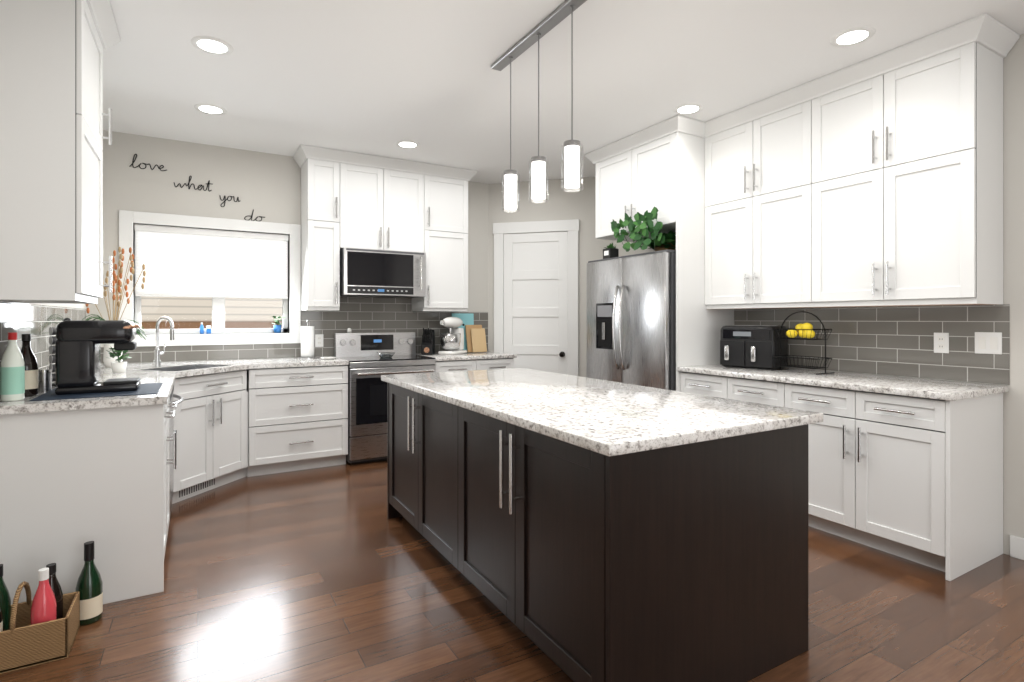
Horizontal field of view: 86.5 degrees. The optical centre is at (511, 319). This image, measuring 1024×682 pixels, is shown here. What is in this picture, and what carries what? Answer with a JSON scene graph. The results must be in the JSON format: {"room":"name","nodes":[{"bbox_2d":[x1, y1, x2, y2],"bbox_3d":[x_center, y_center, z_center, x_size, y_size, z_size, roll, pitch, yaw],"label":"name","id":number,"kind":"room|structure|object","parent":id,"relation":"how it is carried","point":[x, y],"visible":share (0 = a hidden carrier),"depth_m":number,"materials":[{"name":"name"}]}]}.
{"room":"kitchen","nodes":[
{"label":"kitchen","id":0,"kind":"room"},
{"bbox_2d":[2,301,85,308],"bbox_3d":[-1.439,-0.120,0.803,0.150,2.800,8.030,0,0,-30],"label":"wall","id":1,"kind":"structure","parent":0,"point":[81,306],"depth_m":3.60,"materials":[{"name":"grey paint"}]},
{"bbox_2d":[0,301,85,373],"bbox_3d":[-2.774,0.140,3.271,0.004,0.439,2.380,0,0,-30],"label":"backsplash","id":2,"kind":"structure","parent":1,"relation":"attached to","point":[36,322],"depth_m":2.96,"materials":[{"name":"tile"}]},
{"bbox_2d":[0,0,107,303],"bbox_3d":[-2.143,-0.799,2.516,0.332,1.438,0.600,0,0,-30],"label":"upper cabinet","id":3,"kind":"object","parent":1,"relation":"attached to","point":[51,51],"depth_m":2.29,"materials":[{"name":"white wood"}]},
{"bbox_2d":[86,130,488,362],"bbox_3d":[-1.436,-0.120,5.527,4.880,2.800,0.150,0,0,-30],"label":"wall","id":4,"kind":"structure","parent":0,"point":[267,186],"depth_m":4.74,"materials":[{"name":"grey paint"}]},
{"bbox_2d":[129,154,166,170],"bbox_3d":[-3.019,-1.301,4.519,0.264,0.120,0.006,0,0,-30],"label":"love sign","id":5,"kind":"object","parent":4,"relation":"attached to","point":[133,161],"visible":1,"depth_m":4.50,"materials":[{"name":"black"}]},
{"bbox_2d":[174,176,211,190],"bbox_3d":[-2.740,-1.172,4.681,0.291,0.120,0.006,0,0,-30],"label":"sign","id":6,"kind":"object","parent":4,"relation":"attached to","point":[198,187],"visible":1,"depth_m":4.68,"materials":[{"name":"black"}]},
{"bbox_2d":[119,210,300,346],"bbox_3d":[-2.625,-0.330,4.826,1.390,1.110,0.177,0,0,-30],"label":"window","id":7,"kind":"structure","parent":4,"relation":"in","point":[277,328],"depth_m":4.80,"materials":[{"name":"white wood"}]},
{"bbox_2d":[200,323,203,333],"bbox_3d":[-2.709,0.079,4.752,0.032,0.100,0.032,0,0,-30],"label":"ornament","id":8,"kind":"object","parent":7,"relation":"on","point":[201,327],"depth_m":4.74,"materials":[{"name":"blue ceramic"}]},
{"bbox_2d":[206,326,210,333],"bbox_3d":[-2.663,0.093,4.779,0.035,0.072,0.034,0,0,-30],"label":"ornament","id":9,"kind":"object","parent":7,"relation":"on","point":[208,329],"depth_m":4.76,"materials":[{"name":"blue glass"}]},
{"bbox_2d":[134,224,288,298],"bbox_3d":[-2.615,-0.488,4.810,1.188,0.596,0.063,0,0,-30],"label":"window blind","id":10,"kind":"object","parent":7,"relation":"attached to","point":[190,262],"visible":1,"depth_m":4.78,"materials":[{"name":"white fabric"}]},
{"bbox_2d":[220,195,239,206],"bbox_3d":[-2.498,-1.040,4.821,0.166,0.109,0.006,0,0,-30],"label":"sign","id":11,"kind":"object","parent":4,"relation":"attached to","point":[228,200],"visible":1,"depth_m":4.81,"materials":[{"name":"black"}]},
{"bbox_2d":[244,209,264,220],"bbox_3d":[-2.326,-0.937,4.920,0.173,0.108,0.006,0,0,-30],"label":"sign","id":12,"kind":"object","parent":4,"relation":"attached to","point":[251,216],"visible":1,"depth_m":4.91,"materials":[{"name":"black"}]},
{"bbox_2d":[101,297,487,363],"bbox_3d":[-1.823,0.070,5.214,3.588,0.578,0.004,0,0,-30],"label":"backsplash","id":13,"kind":"structure","parent":4,"relation":"attached to","point":[369,315],"depth_m":5.30,"materials":[{"name":"tile"}]},
{"bbox_2d":[315,334,322,346],"bbox_3d":[-1.840,0.205,5.197,0.075,0.120,0.007,0,0,-30],"label":"electrical outlet","id":14,"kind":"object","parent":13,"relation":"attached to","point":[318,340],"visible":1,"depth_m":5.19,"materials":[{"name":"white plastic"}]},
{"bbox_2d":[300,145,347,310],"bbox_3d":[-1.748,-0.799,5.050,0.342,1.438,0.352,0,0,-30],"label":"upper cabinet","id":15,"kind":"object","parent":4,"relation":"attached to","point":[324,171],"depth_m":4.90,"materials":[{"name":"white wood"}]},
{"bbox_2d":[348,152,431,255],"bbox_3d":[-1.303,-1.084,5.307,0.924,0.868,0.352,0,0,-30],"label":"upper cabinet","id":16,"kind":"object","parent":4,"relation":"attached to","point":[390,201],"depth_m":5.17,"materials":[{"name":"white wood"}]},
{"bbox_2d":[340,247,425,297],"bbox_3d":[-1.265,-0.434,5.255,0.784,0.428,0.481,0,0,-30],"label":"over-the-range microwave","id":17,"kind":"object","parent":16,"relation":"attached to","point":[380,273],"visible":1,"depth_m":5.08,"materials":[{"name":"grey metal"}]},
{"bbox_2d":[412,164,471,311],"bbox_3d":[-0.772,-0.799,5.614,0.542,1.438,0.352,0,0,-30],"label":"upper cabinet","id":18,"kind":"object","parent":4,"relation":"attached to","point":[447,267],"depth_m":5.49,"materials":[{"name":"white wood"}]},
{"bbox_2d":[0,460,1023,681],"bbox_3d":[0.609,1.310,1.985,4.980,0.060,8.430,0,0,-30],"label":"floor","id":19,"kind":"structure","parent":0,"point":[329,574],"depth_m":2.37,"materials":[{"name":"brown wood"}]},
{"bbox_2d":[0,563,79,673],"bbox_3d":[-1.877,1.113,2.080,0.320,0.333,0.244,0,0,-30],"label":"basket","id":20,"kind":"object","parent":19,"relation":"on","point":[42,626],"visible":1,"depth_m":2.05,"materials":[{"name":"wicker"}]},
{"bbox_2d":[0,404,175,603],"bbox_3d":[-2.000,0.837,2.588,0.652,0.885,0.422,0,0,-30],"label":"base cabinet","id":21,"kind":"object","parent":19,"relation":"on","point":[112,478],"depth_m":2.42,"materials":[{"name":"white wood"}]},
{"bbox_2d":[0,356,348,415],"bbox_3d":[-1.946,0.377,3.742,1.892,0.035,2.412,0,0,-30],"label":"countertop","id":22,"kind":"structure","parent":21,"relation":"on","point":[317,376],"depth_m":4.11,"materials":[{"name":"white stone"}]},
{"bbox_2d":[0,332,24,401],"bbox_3d":[-2.210,0.209,2.408,0.081,0.300,0.080,0,0,-30],"label":"bottle","id":23,"kind":"object","parent":22,"relation":"on","point":[12,375],"visible":1,"depth_m":2.38,"materials":[{"name":"white"}]},
{"bbox_2d":[21,334,38,396],"bbox_3d":[-2.272,0.214,2.545,0.087,0.290,0.086,0,0,-30],"label":"bottle","id":24,"kind":"object","parent":22,"relation":"on","point":[31,374],"visible":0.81,"depth_m":2.53,"materials":[{"name":"black glass"}]},
{"bbox_2d":[38,369,51,391],"bbox_3d":[-2.341,0.305,2.725,0.059,0.108,0.060,0,0,-30],"label":"canister","id":25,"kind":"object","parent":22,"relation":"on","point":[45,379],"visible":0.73,"depth_m":2.71,"materials":[{"name":"silver metal"}]},
{"bbox_2d":[49,318,70,385],"bbox_3d":[-2.437,0.175,2.981,0.152,0.368,0.152,0,0,-30],"label":"carousel","id":26,"kind":"object","parent":22,"relation":"on","point":[52,339],"visible":0.17,"depth_m":2.92,"materials":[{"name":"silver plastic"}]},
{"bbox_2d":[29,383,162,400],"bbox_3d":[-2.038,0.358,2.720,0.470,0.003,0.510,0,0,-30],"label":"mat","id":27,"kind":"object","parent":22,"relation":"on","point":[148,388],"visible":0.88,"depth_m":2.57,"materials":[{"name":"blue"}]},
{"bbox_2d":[55,320,141,394],"bbox_3d":[-2.047,0.181,2.709,0.324,0.350,0.230,0,0,-30],"label":"coffee maker","id":28,"kind":"object","parent":27,"relation":"on","point":[78,343],"visible":1,"depth_m":2.60,"materials":[{"name":"black plastic"}]},
{"bbox_2d":[82,247,146,367],"bbox_3d":[-2.976,-0.095,4.074,0.384,0.909,0.568,0,0,-30],"label":"vase","id":29,"kind":"object","parent":22,"relation":"on","point":[109,359],"visible":0.6,"depth_m":4.05,"materials":[{"name":"white ceramic"}]},
{"bbox_2d":[106,347,131,372],"bbox_3d":[-2.652,0.253,3.674,0.164,0.213,0.173,0,0,-30],"label":"potted plant","id":30,"kind":"object","parent":22,"relation":"on","point":[118,367],"visible":0.85,"depth_m":3.65,"materials":[{"name":"white ceramic"}]},
{"bbox_2d":[153,316,174,366],"bbox_3d":[-2.644,0.169,4.135,0.141,0.382,0.169,0,0,-30],"label":"faucet","id":31,"kind":"object","parent":22,"relation":"on","point":[157,360],"visible":1,"depth_m":4.12,"materials":[{"name":"silver metal"}]},
{"bbox_2d":[299,320,315,358],"bbox_3d":[-1.872,0.183,4.982,0.150,0.353,0.150,0,0,-30],"label":"paper towel","id":32,"kind":"object","parent":22,"relation":"on","point":[307,341],"visible":1,"depth_m":4.93,"materials":[{"name":"white paper"}]},
{"bbox_2d":[75,541,102,625],"bbox_3d":[-1.796,1.114,2.312,0.093,0.330,0.092,0,0,-30],"label":"champagne bottle","id":33,"kind":"object","parent":19,"relation":"on","point":[89,586],"visible":0.88,"depth_m":2.29,"materials":[{"name":"green glass"}]},
{"bbox_2d":[176,404,179,502],"bbox_3d":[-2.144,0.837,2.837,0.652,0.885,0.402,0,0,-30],"label":"base cabinet","id":34,"kind":"object","parent":19,"relation":"on","point":[177,405],"depth_m":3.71,"materials":[{"name":"white wood"}]},
{"bbox_2d":[101,360,255,499],"bbox_3d":[-2.615,0.822,4.118,1.112,0.916,1.100,0,0,-30],"label":"base cabinet","id":35,"kind":"object","parent":19,"relation":"on","point":[220,435],"depth_m":4.08,"materials":[{"name":"white wood"}]},
{"bbox_2d":[180,404,183,500],"bbox_3d":[-2.387,0.837,3.268,0.662,0.885,0.710,0,0,-30],"label":"base cabinet","id":36,"kind":"object","parent":19,"relation":"on","point":[181,405],"depth_m":3.75,"materials":[{"name":"white wood"}]},
{"bbox_2d":[256,392,347,475],"bbox_3d":[-1.934,0.837,4.764,0.850,0.885,0.662,0,0,-30],"label":"base cabinet","id":37,"kind":"object","parent":19,"relation":"on","point":[294,433],"depth_m":4.54,"materials":[{"name":"white wood"}]},
{"bbox_2d":[334,332,435,464],"bbox_3d":[-1.195,0.708,5.140,0.794,1.145,0.702,0,0,-30],"label":"range","id":38,"kind":"object","parent":19,"relation":"on","point":[368,366],"visible":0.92,"depth_m":4.83,"materials":[{"name":"grey metal"}]},
{"bbox_2d":[377,352,394,357],"bbox_3d":[-1.188,0.339,5.134,0.176,0.045,0.176,0,0,-30],"label":"glass dish","id":39,"kind":"object","parent":38,"relation":"on","point":[385,354],"visible":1,"depth_m":5.08,"materials":[{"name":"white"}]},
{"bbox_2d":[435,360,513,371],"bbox_3d":[-0.505,0.837,5.612,0.862,0.885,0.622,0,0,-30],"label":"base cabinet","id":40,"kind":"object","parent":19,"relation":"on","point":[441,365],"depth_m":5.32,"materials":[{"name":"white wood"}]},
{"bbox_2d":[416,352,515,359],"bbox_3d":[-0.490,0.377,5.608,0.884,0.035,0.630,0,0,-30],"label":"countertop","id":41,"kind":"structure","parent":40,"relation":"on","point":[469,355],"depth_m":5.40,"materials":[{"name":"white stone"}]},
{"bbox_2d":[421,328,434,354],"bbox_3d":[-0.852,0.224,5.511,0.110,0.272,0.230,0,0,0],"label":"knife block","id":42,"kind":"object","parent":41,"relation":"on","point":[428,343],"visible":1,"depth_m":5.45,"materials":[{"name":"black plastic"}]},
{"bbox_2d":[438,317,466,354],"bbox_3d":[-0.619,0.167,5.622,0.354,0.385,0.307,0,0,-30],"label":"stand mixer","id":43,"kind":"object","parent":41,"relation":"on","point":[452,342],"visible":1,"depth_m":5.52,"materials":[{"name":"white metal"}]},
{"bbox_2d":[452,313,473,349],"bbox_3d":[-0.533,0.148,5.923,0.260,0.420,0.034,0,0,-30],"label":"sign","id":44,"kind":"object","parent":41,"relation":"on","point":[467,318],"visible":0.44,"depth_m":5.93,"materials":[{"name":"teal"}]},
{"bbox_2d":[465,325,486,351],"bbox_3d":[-0.390,0.210,5.905,0.210,0.295,0.122,0,0,-30],"label":"cutting boards","id":45,"kind":"object","parent":41,"relation":"on","point":[476,338],"visible":1,"depth_m":5.88,"materials":[{"name":"brown wood"}]},
{"bbox_2d":[382,380,807,681],"bbox_3d":[0.153,0.837,2.790,1.035,0.885,2.182,0,0,-30],"label":"kitchen island","id":46,"kind":"object","parent":19,"relation":"on","point":[578,529],"depth_m":1.90,"materials":[{"name":"black wood"}]},
{"bbox_2d":[381,368,822,459],"bbox_3d":[0.176,0.377,2.795,1.060,0.035,2.244,0,0,-30],"label":"island countertop","id":47,"kind":"structure","parent":46,"relation":"on","point":[616,418],"depth_m":2.17,"materials":[{"name":"white stone"}]},
{"bbox_2d":[586,249,675,390],"bbox_3d":[1.204,0.374,4.725,0.794,1.812,0.980,0,0,-30],"label":"fridge","id":48,"kind":"object","parent":19,"relation":"on","point":[630,319],"visible":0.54,"depth_m":4.44,"materials":[{"name":"grey metal"}]},
{"bbox_2d":[603,242,618,258],"bbox_3d":[0.869,-0.604,4.824,0.138,0.143,0.119,0,0,-30],"label":"potted plant","id":49,"kind":"object","parent":48,"relation":"on","point":[610,251],"visible":0.98,"depth_m":4.79,"materials":[{"name":"black"}]},
{"bbox_2d":[611,207,664,251],"bbox_3d":[0.990,-0.711,4.402,0.128,0.334,0.625,0,0,-30],"label":"plant","id":50,"kind":"object","parent":48,"relation":"on","point":[646,218],"visible":1,"depth_m":4.34,"materials":[{"name":"green plant"}]},
{"bbox_2d":[633,230,675,250],"bbox_3d":[1.273,-0.629,4.522,0.474,0.194,0.571,0,0,-30],"label":"basket","id":51,"kind":"object","parent":48,"relation":"on","point":[669,243],"visible":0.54,"depth_m":4.44,"materials":[{"name":"wicker"}]},
{"bbox_2d":[677,373,716,396],"bbox_3d":[1.672,0.837,4.090,0.621,0.885,0.487,0,0,-30],"label":"base cabinet","id":52,"kind":"object","parent":19,"relation":"on","point":[695,383],"depth_m":4.00,"materials":[{"name":"white wood"}]},
{"bbox_2d":[717,377,772,404],"bbox_3d":[1.869,0.837,3.749,0.621,0.885,0.549,0,0,-30],"label":"base cabinet","id":53,"kind":"object","parent":19,"relation":"on","point":[735,388],"depth_m":3.65,"materials":[{"name":"white wood"}]},
{"bbox_2d":[773,381,840,536],"bbox_3d":[2.081,0.837,3.381,0.621,0.885,0.549,0,0,-30],"label":"base cabinet","id":54,"kind":"object","parent":19,"relation":"on","point":[824,438],"depth_m":3.21,"materials":[{"name":"white wood"}]},
{"bbox_2d":[841,389,1002,580],"bbox_3d":[2.282,0.837,3.030,0.625,0.885,0.507,0,0,-30],"label":"base cabinet","id":55,"kind":"object","parent":19,"relation":"on","point":[922,478],"depth_m":2.84,"materials":[{"name":"white wood"}]},
{"bbox_2d":[677,365,1007,400],"bbox_3d":[1.971,0.377,3.537,0.645,0.035,1.745,0,0,-30],"label":"countertop","id":56,"kind":"structure","parent":55,"relation":"on","point":[860,383],"depth_m":3.14,"materials":[{"name":"white stone"}]},
{"bbox_2d":[720,325,787,369],"bbox_3d":[1.794,0.203,4.055,0.340,0.312,0.400,0,0,-45],"label":"air fryer","id":57,"kind":"object","parent":56,"relation":"on","point":[751,346],"visible":0.98,"depth_m":3.94,"materials":[{"name":"black plastic"}]},
{"bbox_2d":[771,311,834,374],"bbox_3d":[1.973,0.152,3.703,0.200,0.413,0.328,0,0,-30],"label":"fruit basket stand","id":58,"kind":"object","parent":56,"relation":"on","point":[805,331],"visible":1,"depth_m":3.67,"materials":[{"name":"black metal"}]},
{"bbox_2d":[489,177,613,376],"bbox_3d":[0.418,-0.120,5.986,1.386,2.800,0.100,0,0,15],"label":"wall","id":59,"kind":"structure","parent":0,"point":[563,204],"depth_m":5.89,"materials":[{"name":"grey paint"}]},
{"bbox_2d":[493,219,578,375],"bbox_3d":[0.255,0.105,5.958,0.965,2.350,0.028,0,0,15],"label":"door frame","id":60,"kind":"structure","parent":59,"relation":"attached to","point":[571,227],"depth_m":5.91,"materials":[{"name":"white wood"}]},
{"bbox_2d":[504,232,567,374],"bbox_3d":[0.261,0.162,5.957,0.516,2.213,0.532,0,0,-30],"label":"pantry door","id":61,"kind":"structure","parent":59,"relation":"in","point":[535,301],"depth_m":5.96,"materials":[{"name":"white wood"}]},
{"bbox_2d":[103,0,1023,183],"bbox_3d":[0.609,-1.550,1.985,4.980,0.060,8.430,0,0,-30],"label":"ceiling","id":62,"kind":"structure","parent":0,"point":[369,77],"depth_m":3.27,"materials":[{"name":"white paint"}]},
{"bbox_2d":[194,103,226,114],"bbox_3d":[-2.181,-1.517,3.937,0.209,0.006,0.209,0,0,-36],"label":"recessed light","id":63,"kind":"object","parent":62,"relation":"in","point":[202,107],"depth_m":3.93,"materials":[{"name":"white"}]},
{"bbox_2d":[191,36,233,54],"bbox_3d":[-1.664,-1.517,3.023,0.209,0.006,0.209,0,0,-36],"label":"recessed light","id":64,"kind":"object","parent":62,"relation":"in","point":[212,44],"depth_m":3.01,"materials":[{"name":"white plastic"}]},
{"bbox_2d":[395,140,419,148],"bbox_3d":[-0.907,-1.517,4.730,0.209,0.006,0.209,0,0,36],"label":"recessed light","id":65,"kind":"object","parent":62,"relation":"in","point":[403,144],"depth_m":4.72,"materials":[{"name":"white plastic"}]},
{"bbox_2d":[491,0,586,212],"bbox_3d":[0.140,-1.069,2.858,0.108,0.899,0.950,0,0,-30],"label":"pendant light","id":66,"kind":"object","parent":62,"relation":"hanging from","point":[546,25],"visible":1,"depth_m":2.82,"materials":[{"name":"white glass"}]},
{"bbox_2d":[673,103,703,114],"bbox_3d":[1.274,-1.517,3.934,0.209,0.006,0.209,0,0,24],"label":"recessed light","id":67,"kind":"object","parent":62,"relation":"in","point":[689,108],"depth_m":3.92,"materials":[{"name":"white"}]},
{"bbox_2d":[830,26,875,46],"bbox_3d":[1.831,-1.517,2.928,0.209,0.006,0.209,0,0,-36],"label":"recessed light","id":68,"kind":"object","parent":62,"relation":"in","point":[848,37],"depth_m":2.92,"materials":[{"name":"white plastic"}]},
{"bbox_2d":[614,34,1023,554],"bbox_3d":[2.657,-0.120,3.168,0.150,2.800,8.030,0,0,-30],"label":"wall","id":69,"kind":"structure","parent":0,"point":[1013,278],"depth_m":2.94,"materials":[{"name":"grey paint"}]},
{"bbox_2d":[593,117,700,241],"bbox_3d":[1.287,-1.129,4.732,0.646,0.778,0.970,0,0,-30],"label":"upper cabinet","id":70,"kind":"object","parent":69,"relation":"attached to","point":[659,167],"depth_m":4.35,"materials":[{"name":"white wood"}]},
{"bbox_2d":[701,109,740,312],"bbox_3d":[1.790,-0.799,4.156,0.351,1.438,0.492,0,0,-30],"label":"upper cabinet","id":71,"kind":"object","parent":69,"relation":"attached to","point":[721,138],"depth_m":4.15,"materials":[{"name":"white wood"}]},
{"bbox_2d":[741,89,796,308],"bbox_3d":[1.989,-0.799,3.810,0.351,1.438,0.554,0,0,-30],"label":"upper cabinet","id":72,"kind":"object","parent":69,"relation":"attached to","point":[768,128],"depth_m":3.80,"materials":[{"name":"white wood"}]},
{"bbox_2d":[797,61,868,307],"bbox_3d":[2.204,-0.799,3.438,0.351,1.438,0.554,0,0,-30],"label":"upper cabinet","id":73,"kind":"object","parent":69,"relation":"attached to","point":[833,111],"depth_m":3.42,"materials":[{"name":"white wood"}]},
{"bbox_2d":[734,304,1009,385],"bbox_3d":[2.258,0.140,3.703,0.004,0.439,1.745,0,0,-30],"label":"backsplash","id":74,"kind":"structure","parent":69,"relation":"attached to","point":[894,341],"depth_m":3.40,"materials":[{"name":"tile"}]},
{"bbox_2d":[934,333,948,352],"bbox_3d":[2.534,0.140,3.213,0.007,0.120,0.075,0,0,-30],"label":"electrical outlet","id":75,"kind":"object","parent":74,"relation":"attached to","point":[941,342],"visible":1,"depth_m":3.21,"materials":[{"name":"white plastic"}]},
{"bbox_2d":[975,332,1001,353],"bbox_3d":[2.644,0.133,3.022,0.008,0.120,0.120,0,0,-30],"label":"light switch","id":76,"kind":"object","parent":74,"relation":"attached to","point":[988,342],"visible":1,"depth_m":3.02,"materials":[{"name":"white plastic"}]},
{"bbox_2d":[869,17,1008,306],"bbox_3d":[2.404,-0.799,3.092,0.351,1.438,0.492,0,0,-30],"label":"upper cabinet","id":77,"kind":"object","parent":69,"relation":"attached to","point":[876,181],"depth_m":2.94,"materials":[{"name":"white wood"}]},
{"bbox_2d":[1010,535,1023,559],"bbox_3d":[3.641,1.222,1.294,0.009,0.115,3.800,0,0,-30],"label":"baseboard","id":78,"kind":"structure","parent":69,"relation":"attached to","point":[1016,547],"depth_m":2.90,"materials":[{"name":"white wood"}]},
{"label":"outside","id":79,"kind":"structure","parent":0,"visible":0},
{"bbox_2d":[141,296,281,328],"bbox_3d":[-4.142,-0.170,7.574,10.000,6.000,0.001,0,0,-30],"label":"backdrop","id":80,"kind":"structure","parent":79,"point":[255,314],"depth_m":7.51,"materials":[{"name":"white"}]}
]}

